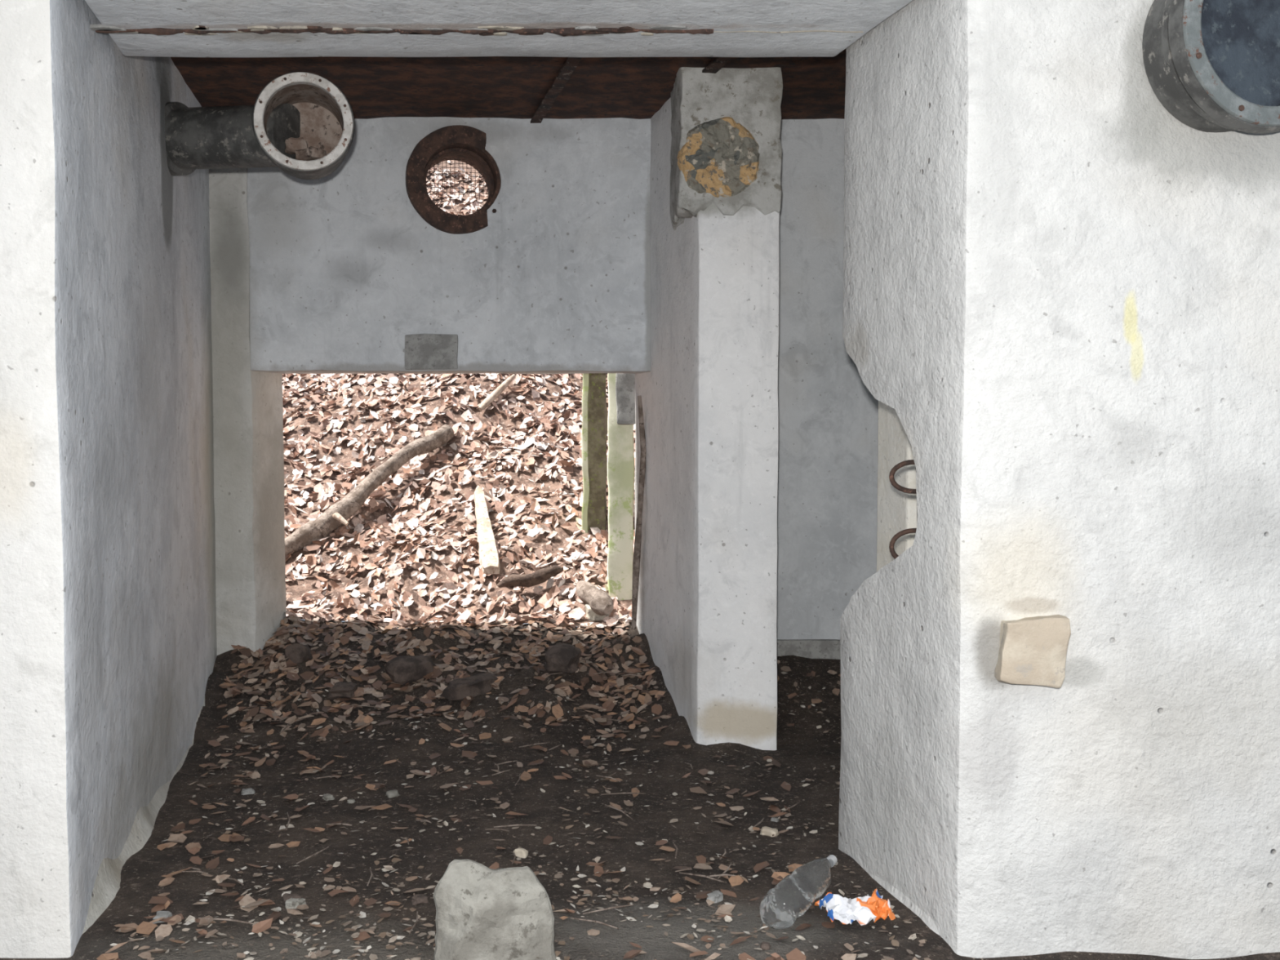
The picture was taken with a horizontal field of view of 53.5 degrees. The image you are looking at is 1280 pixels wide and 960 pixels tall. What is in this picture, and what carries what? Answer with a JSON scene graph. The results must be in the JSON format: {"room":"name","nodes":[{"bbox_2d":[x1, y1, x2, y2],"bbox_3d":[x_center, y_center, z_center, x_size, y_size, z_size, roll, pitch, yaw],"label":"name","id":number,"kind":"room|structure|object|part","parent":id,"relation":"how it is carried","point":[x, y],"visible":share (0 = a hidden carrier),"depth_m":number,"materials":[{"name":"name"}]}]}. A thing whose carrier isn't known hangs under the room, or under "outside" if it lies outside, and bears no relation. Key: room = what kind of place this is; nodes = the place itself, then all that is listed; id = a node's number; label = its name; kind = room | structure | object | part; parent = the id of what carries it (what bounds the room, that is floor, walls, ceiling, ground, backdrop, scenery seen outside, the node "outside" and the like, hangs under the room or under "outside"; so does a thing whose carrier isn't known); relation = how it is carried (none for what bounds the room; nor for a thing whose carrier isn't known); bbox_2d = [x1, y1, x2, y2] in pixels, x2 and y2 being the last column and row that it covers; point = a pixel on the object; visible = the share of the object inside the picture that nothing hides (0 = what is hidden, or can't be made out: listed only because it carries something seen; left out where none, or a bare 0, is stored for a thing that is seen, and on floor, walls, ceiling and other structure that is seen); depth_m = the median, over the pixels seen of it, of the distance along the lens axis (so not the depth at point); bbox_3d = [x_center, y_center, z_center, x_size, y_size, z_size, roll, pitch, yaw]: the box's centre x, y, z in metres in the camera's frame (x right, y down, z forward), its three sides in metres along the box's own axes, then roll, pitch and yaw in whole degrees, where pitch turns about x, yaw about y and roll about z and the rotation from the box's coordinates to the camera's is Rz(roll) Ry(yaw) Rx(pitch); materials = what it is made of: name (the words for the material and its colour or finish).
{"room":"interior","nodes":[
{"label":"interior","id":0,"kind":"room"},
{"bbox_2d":[0,0,216,958],"bbox_3d":[-3.801,-0.296,5.267,4.411,3.662,3.562,0,3,0],"label":"wall","id":1,"kind":"structure","parent":0,"point":[108,615],"depth_m":3.84,"materials":[{"name":"paint"}]},
{"bbox_2d":[81,699,204,934],"bbox_3d":[-1.842,1.159,4.919,0.179,0.336,2.661,-1,3,-11],"label":"baseboard","id":2,"kind":"structure","parent":1,"relation":"attached to","point":[108,886],"depth_m":4.35,"materials":[{"name":"paint"}]},
{"bbox_2d":[164,71,355,179],"bbox_3d":[-1.574,-1.404,5.151,0.968,0.388,0.459,1,3,17],"label":"pipe","id":3,"kind":"object","parent":1,"relation":"attached to","point":[301,124],"visible":0.98,"depth_m":5.15,"materials":[{"name":"metal"}]},
{"bbox_3d":[-1.719,-1.423,5.273,0.619,0.271,0.250,1,3,17],"label":"arm","id":4,"kind":"part","parent":3,"relation":"part of","materials":[{"name":"metal"}]},
{"bbox_2d":[86,0,912,57],"bbox_3d":[-0.439,-1.724,3.837,2.597,0.658,0.846,0,3,0],"label":"lintel","id":5,"kind":"object","parent":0,"point":[788,16],"visible":0.99,"depth_m":3.90,"materials":[{"name":"paint"}]},
{"bbox_2d":[90,24,862,36],"bbox_3d":[-0.516,-1.403,3.964,2.433,0.041,0.095,0,3,0],"label":"soffit crack","id":6,"kind":"structure","parent":5,"relation":"attached to","point":[197,29],"depth_m":3.96,"materials":[{"name":"concrete"}]},
{"bbox_2d":[170,49,845,119],"bbox_3d":[-0.400,-1.859,5.587,5.214,0.118,2.764,0,3,0],"label":"ceiling","id":7,"kind":"structure","parent":0,"point":[599,87],"depth_m":5.82,"materials":[{"name":"wood"}]},
{"bbox_2d":[529,56,582,124],"bbox_3d":[-0.286,-1.779,5.393,0.062,0.020,2.317,-1,3,-13],"label":"beam","id":8,"kind":"structure","parent":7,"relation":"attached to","point":[570,64],"depth_m":5.82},
{"bbox_2d":[702,56,731,73],"bbox_3d":[0.340,-1.780,5.390,0.064,0.021,2.320,-1,3,-13],"label":"flange","id":9,"kind":"object","parent":7,"relation":"attached to","point":[717,63],"visible":0.17,"depth_m":5.43,"materials":[{"name":"brown metal"}]},
{"bbox_2d":[247,116,878,639],"bbox_3d":[1.490,-0.350,6.791,7.029,3.610,0.412,0,3,0],"label":"wall","id":10,"kind":"structure","parent":0,"point":[344,266],"depth_m":6.56,"materials":[{"name":"paint"}]},
{"bbox_2d":[404,334,457,369],"bbox_3d":[-1.080,-0.662,6.579,0.279,0.185,0.038,0,3,0],"label":"concrete patch","id":11,"kind":"object","parent":10,"relation":"attached to","point":[422,352],"visible":1,"depth_m":6.56,"materials":[{"name":"grey concrete"}]},
{"bbox_2d":[404,124,500,234],"bbox_3d":[-0.967,-1.553,6.718,0.557,0.556,0.477,-1,3,-12],"label":"pipe flange","id":12,"kind":"object","parent":10,"relation":"in","point":[465,144],"visible":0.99,"depth_m":6.51,"materials":[{"name":"brown metal"}]},
{"bbox_2d":[777,639,841,659],"bbox_3d":[1.349,0.998,6.668,1.707,0.328,0.054,0,3,0],"label":"baseboard","id":13,"kind":"structure","parent":10,"relation":"attached to","point":[806,648],"depth_m":6.64,"materials":[{"name":"grey concrete"}]},
{"bbox_2d":[0,618,1279,959],"bbox_3d":[0.000,1.249,2.317,12.000,0.494,9.500,0,3,0],"label":"floor","id":14,"kind":"structure","parent":0,"point":[141,873],"depth_m":4.68,"materials":[{"name":"soil"}]},
{"bbox_2d":[153,910,170,924],"bbox_3d":[-1.424,1.304,3.783,0.044,0.031,0.059,-1,3,-12],"label":"stone","id":15,"kind":"object","parent":14,"relation":"on","point":[161,913],"visible":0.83,"depth_m":3.77,"materials":[{"name":"grey stone"}]},
{"bbox_2d":[208,168,286,656],"bbox_3d":[-2.162,-0.400,6.796,0.412,3.512,0.404,0,3,0],"label":"pier","id":16,"kind":"object","parent":14,"relation":"on","point":[251,552],"depth_m":6.63,"materials":[{"name":"grey concrete"}]},
{"bbox_2d":[240,787,255,795],"bbox_3d":[-1.566,1.246,5.070,0.055,0.027,0.047,-1,3,-10],"label":"fragment","id":17,"kind":"object","parent":14,"relation":"on","point":[245,791],"visible":1,"depth_m":5.05,"materials":[{"name":"grey concrete"}]},
{"bbox_2d":[282,893,302,906],"bbox_3d":[-1.071,1.290,3.904,0.055,0.033,0.067,-1,3,-25],"label":"stone","id":18,"kind":"object","parent":14,"relation":"on","point":[286,897],"visible":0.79,"depth_m":3.89,"materials":[{"name":"grey stone"}]},
{"bbox_2d":[284,897,305,909],"bbox_3d":[-1.054,1.294,3.870,0.061,0.031,0.048,0,3,0],"label":"stone","id":19,"kind":"object","parent":14,"relation":"on","point":[293,904],"visible":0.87,"depth_m":3.86,"materials":[{"name":"stone"}]},
{"bbox_2d":[284,644,311,664],"bbox_3d":[-1.768,0.905,6.574,0.114,0.112,0.128,1,3,16],"label":"stone","id":20,"kind":"object","parent":14,"relation":"on","point":[299,654],"visible":0.9,"depth_m":6.53,"materials":[{"name":"brown stone"}]},
{"bbox_2d":[322,793,334,801],"bbox_3d":[-1.219,1.241,4.960,0.039,0.024,0.052,-2,4,-39],"label":"stone","id":21,"kind":"object","parent":14,"relation":"on","point":[327,797],"visible":1,"depth_m":4.95,"materials":[{"name":"stone"}]},
{"bbox_2d":[329,680,355,699],"bbox_3d":[-1.476,1.042,6.295,0.124,0.070,0.197,-1,3,-12],"label":"stone","id":22,"kind":"object","parent":14,"relation":"on","point":[340,690],"visible":1,"depth_m":6.22,"materials":[{"name":"stone"}]},
{"bbox_2d":[346,799,354,803],"bbox_3d":[-1.119,1.243,4.910,0.027,0.014,0.023,0,3,0],"label":"stone","id":23,"kind":"object","parent":14,"relation":"on","point":[349,801],"visible":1,"depth_m":4.90,"materials":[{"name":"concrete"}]},
{"bbox_2d":[385,789,399,797],"bbox_3d":[-0.975,1.239,5.013,0.056,0.028,0.046,-3,4,-43],"label":"stone","id":24,"kind":"object","parent":14,"relation":"on","point":[393,793],"visible":1,"depth_m":5.00,"materials":[{"name":"stone"}]},
{"bbox_2d":[384,653,437,685],"bbox_3d":[-1.157,0.966,6.490,0.298,0.139,0.212,-3,4,-43],"label":"stone","id":25,"kind":"object","parent":14,"relation":"on","point":[411,668],"visible":0.93,"depth_m":6.39,"materials":[{"name":"grey stone"}]},
{"bbox_2d":[410,894,428,904],"bbox_3d":[-0.677,1.290,3.904,0.049,0.026,0.040,-2,3,-32],"label":"stone","id":26,"kind":"object","parent":14,"relation":"on","point":[420,899],"visible":1,"depth_m":3.89,"materials":[{"name":"grey stone"}]},
{"bbox_2d":[440,671,497,697],"bbox_3d":[-0.836,1.025,6.343,0.183,0.088,0.383,2,3,29],"label":"stone","id":27,"kind":"object","parent":14,"relation":"on","point":[477,683],"visible":0.92,"depth_m":6.26,"materials":[{"name":"grey stone"}]},
{"bbox_2d":[96,614,860,959],"bbox_3d":[-0.271,1.077,5.072,3.870,0.472,4.125,0,3,0],"label":"fallen leaves","id":28,"kind":"object","parent":14,"relation":"on","point":[282,632],"visible":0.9,"depth_m":6.14,"materials":[{"name":"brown plant"}]},
{"bbox_2d":[181,671,799,933],"bbox_3d":[-0.537,1.138,5.040,2.307,0.201,2.823,0,3,0],"label":"twigs","id":29,"kind":"object","parent":14,"relation":"on","point":[198,870],"visible":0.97,"depth_m":4.31,"materials":[{"name":"brown wood"}]},
{"bbox_2d":[433,862,555,959],"bbox_3d":[-0.397,1.230,3.579,0.330,0.366,0.389,0,3,0],"label":"chunk","id":30,"kind":"object","parent":14,"relation":"on","point":[483,913],"visible":1,"depth_m":3.43,"materials":[{"name":"grey concrete"}]},
{"bbox_2d":[109,670,930,959],"bbox_3d":[-0.501,1.192,4.766,3.020,0.283,3.417,0,3,0],"label":"debris","id":31,"kind":"object","parent":14,"relation":"on","point":[189,919],"visible":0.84,"depth_m":4.01,"materials":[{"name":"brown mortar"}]},
{"bbox_2d":[513,846,527,858],"bbox_3d":[-0.407,1.274,4.330,0.045,0.044,0.034,1,3,21],"label":"fragment","id":32,"kind":"object","parent":14,"relation":"on","point":[521,852],"visible":0.89,"depth_m":4.32,"materials":[{"name":"beige stone"}]},
{"bbox_2d":[543,641,578,675],"bbox_3d":[-0.395,0.916,6.477,0.183,0.153,0.276,0,3,0],"label":"stone","id":33,"kind":"object","parent":14,"relation":"on","point":[562,659],"visible":0.95,"depth_m":6.39,"materials":[{"name":"stone"}]},
{"bbox_2d":[582,739,592,745],"bbox_3d":[-0.239,1.192,5.761,0.040,0.024,0.047,1,3,24],"label":"stone","id":34,"kind":"object","parent":14,"relation":"on","point":[587,742],"visible":1,"depth_m":5.74,"materials":[{"name":"stone"}]},
{"bbox_2d":[706,889,722,902],"bbox_3d":[0.233,1.293,3.941,0.046,0.028,0.061,1,3,26],"label":"stone","id":35,"kind":"object","parent":14,"relation":"on","point":[715,895],"visible":1,"depth_m":3.93,"materials":[{"name":"white stone"}]},
{"bbox_2d":[760,942,770,950],"bbox_3d":[0.351,1.300,3.541,0.027,0.017,0.032,1,3,16],"label":"stone","id":36,"kind":"object","parent":14,"relation":"on","point":[765,945],"visible":1,"depth_m":3.53,"materials":[{"name":"grey stone"}]},
{"bbox_2d":[759,826,778,836],"bbox_3d":[0.461,1.258,4.540,0.067,0.031,0.054,2,3,29],"label":"fragment","id":37,"kind":"object","parent":14,"relation":"on","point":[766,831],"visible":1,"depth_m":4.53,"materials":[{"name":"beige stone"}]},
{"bbox_2d":[770,817,778,822],"bbox_3d":[0.496,1.252,4.680,0.030,0.015,0.026,2,3,29],"label":"stone","id":38,"kind":"object","parent":14,"relation":"on","point":[773,819],"visible":1,"depth_m":4.67,"materials":[{"name":"grey stone"}]},
{"bbox_2d":[757,854,837,930],"bbox_3d":[0.495,1.236,3.828,0.116,0.125,0.411,2,4,35],"label":"plastic bottle","id":39,"kind":"object","parent":14,"relation":"on","point":[800,889],"visible":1,"depth_m":3.74,"materials":[{"name":"clear plastic"}]},
{"bbox_2d":[814,888,895,925],"bbox_3d":[0.635,1.261,3.759,0.208,0.066,0.178,0,3,-8],"label":"wrapper","id":40,"kind":"object","parent":14,"relation":"on","point":[864,909],"visible":1,"depth_m":3.73,"materials":[{"name":"plastic"}]},
{"bbox_2d":[634,96,779,750],"bbox_3d":[0.316,-0.201,6.332,0.499,3.359,1.425,0,3,-8],"label":"pillar","id":41,"kind":"structure","parent":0,"point":[706,606],"depth_m":5.70,"materials":[{"name":"paint"}]},
{"bbox_2d":[631,395,645,630],"bbox_3d":[-0.013,0.180,6.771,0.061,1.256,0.134,-1,3,-25],"label":"root","id":42,"kind":"object","parent":41,"relation":"attached to","point":[636,556],"visible":1,"depth_m":6.73,"materials":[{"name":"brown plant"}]},
{"bbox_2d":[669,66,782,231],"bbox_3d":[0.385,-1.490,5.792,0.487,0.694,0.486,0,3,0],"label":"concrete patch","id":43,"kind":"object","parent":41,"relation":"attached to","point":[726,124],"depth_m":5.57,"materials":[{"name":"concrete"}]},
{"bbox_2d":[839,0,1279,959],"bbox_3d":[3.347,-0.226,3.914,5.319,3.658,0.851,0,3,0],"label":"wall","id":44,"kind":"structure","parent":0,"point":[1062,290],"depth_m":3.52,"materials":[{"name":"paint"}]},
{"bbox_2d":[876,400,915,571],"bbox_3d":[1.346,-0.280,5.441,0.707,3.600,0.896,0,3,0],"label":"wall recess","id":45,"kind":"object","parent":44,"relation":"in","point":[896,508],"depth_m":5.15,"materials":[{"name":"white concrete"}]},
{"bbox_2d":[888,459,915,493],"bbox_3d":[0.837,-0.011,4.055,0.084,0.107,0.016,0,3,0],"label":"hooks","id":46,"kind":"object","parent":44,"relation":"attached to","point":[895,484],"depth_m":4.05,"materials":[{"name":"brown metal"}]},
{"bbox_2d":[888,528,915,558],"bbox_3d":[0.839,0.202,4.066,0.083,0.094,0.016,0,3,0],"label":"hooks","id":47,"kind":"object","parent":44,"relation":"attached to","point":[896,536],"depth_m":4.06,"materials":[{"name":"brown metal"}]},
{"bbox_2d":[871,877,938,934],"bbox_3d":[0.776,1.268,4.014,0.115,0.185,0.792,-1,3,-14],"label":"baseboard","id":48,"kind":"structure","parent":44,"relation":"attached to","point":[893,891],"depth_m":3.85,"materials":[{"name":"paint"}]},
{"bbox_2d":[991,613,1067,685],"bbox_3d":[1.074,0.465,3.518,0.198,0.195,0.163,0,3,0],"label":"brick","id":49,"kind":"object","parent":44,"relation":"attached to","point":[1032,650],"visible":0.84,"depth_m":3.45,"materials":[{"name":"beige stone"}]},
{"bbox_2d":[1142,0,1279,133],"bbox_3d":[1.590,-1.165,3.341,0.524,0.524,0.223,-1,3,-12],"label":"pipe","id":50,"kind":"object","parent":44,"relation":"attached to","point":[1214,65],"visible":1,"depth_m":3.34,"materials":[{"name":"metal"}]},
{"label":"outside","id":51,"kind":"structure","parent":0,"visible":0},
{"bbox_2d":[281,160,635,628],"bbox_3d":[0.000,-4.088,14.309,18.000,9.109,15.000,0,3,0],"label":"slope","id":52,"kind":"structure","parent":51,"point":[296,588],"depth_m":8.21,"materials":[{"name":"brown plant"}]},
{"bbox_2d":[285,424,454,555],"bbox_3d":[-1.752,0.053,8.104,0.984,0.807,1.174,0,3,0],"label":"fallen branch","id":53,"kind":"object","parent":52,"relation":"on","point":[337,514],"depth_m":7.94,"materials":[{"name":"brown wood"}]},
{"bbox_2d":[281,160,635,632],"bbox_3d":[0.024,-3.394,13.307,16.058,7.847,13.137,0,3,0],"label":"fallen leaves","id":54,"kind":"object","parent":52,"relation":"on","point":[545,602],"visible":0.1,"depth_m":8.12,"materials":[{"name":"brown plant"}]},
{"bbox_2d":[473,484,500,573],"bbox_3d":[-0.960,0.291,7.764,0.117,0.480,0.764,-1,3,-15],"label":"plank","id":55,"kind":"object","parent":54,"relation":"on","point":[489,559],"visible":1,"depth_m":7.65,"materials":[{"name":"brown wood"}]},
{"bbox_2d":[478,373,515,411],"bbox_3d":[-1.018,-0.626,9.060,0.053,0.269,0.413,2,3,31],"label":"branch","id":56,"kind":"object","parent":54,"relation":"on","point":[504,385],"visible":1,"depth_m":9.03,"materials":[{"name":"brown wood"}]},
{"bbox_2d":[497,565,563,587],"bbox_3d":[-0.634,0.558,7.327,0.387,0.119,0.084,-1,3,-13],"label":"branch","id":57,"kind":"object","parent":54,"relation":"on","point":[541,575],"visible":1,"depth_m":7.30,"materials":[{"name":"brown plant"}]},
{"bbox_2d":[573,580,613,614],"bbox_3d":[-0.260,0.661,7.159,0.129,0.173,0.328,-2,3,-33],"label":"stone","id":58,"kind":"object","parent":54,"relation":"on","point":[599,601],"visible":1,"depth_m":7.09,"materials":[{"name":"grey stone"}]},
{"bbox_2d":[582,373,607,533],"bbox_3d":[-0.281,-0.356,7.848,0.155,1.916,0.204,0,3,0],"label":"post","id":59,"kind":"object","parent":52,"relation":"on","point":[594,437],"visible":0.45,"depth_m":7.78,"materials":[{"name":"wood"}]},
{"bbox_2d":[584,604,607,620],"bbox_3d":[-0.241,0.744,7.162,0.145,0.113,0.116,-1,3,-26],"label":"stone","id":60,"kind":"object","parent":52,"relation":"on","point":[591,615],"visible":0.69,"depth_m":7.11,"materials":[{"name":"stone"}]},
{"bbox_2d":[607,373,635,624],"bbox_3d":[-0.101,-0.070,7.211,0.181,2.208,0.322,0,3,0],"label":"post","id":61,"kind":"object","parent":52,"relation":"on","point":[621,387],"visible":0.46,"depth_m":7.23,"materials":[{"name":"concrete"}]}
]}

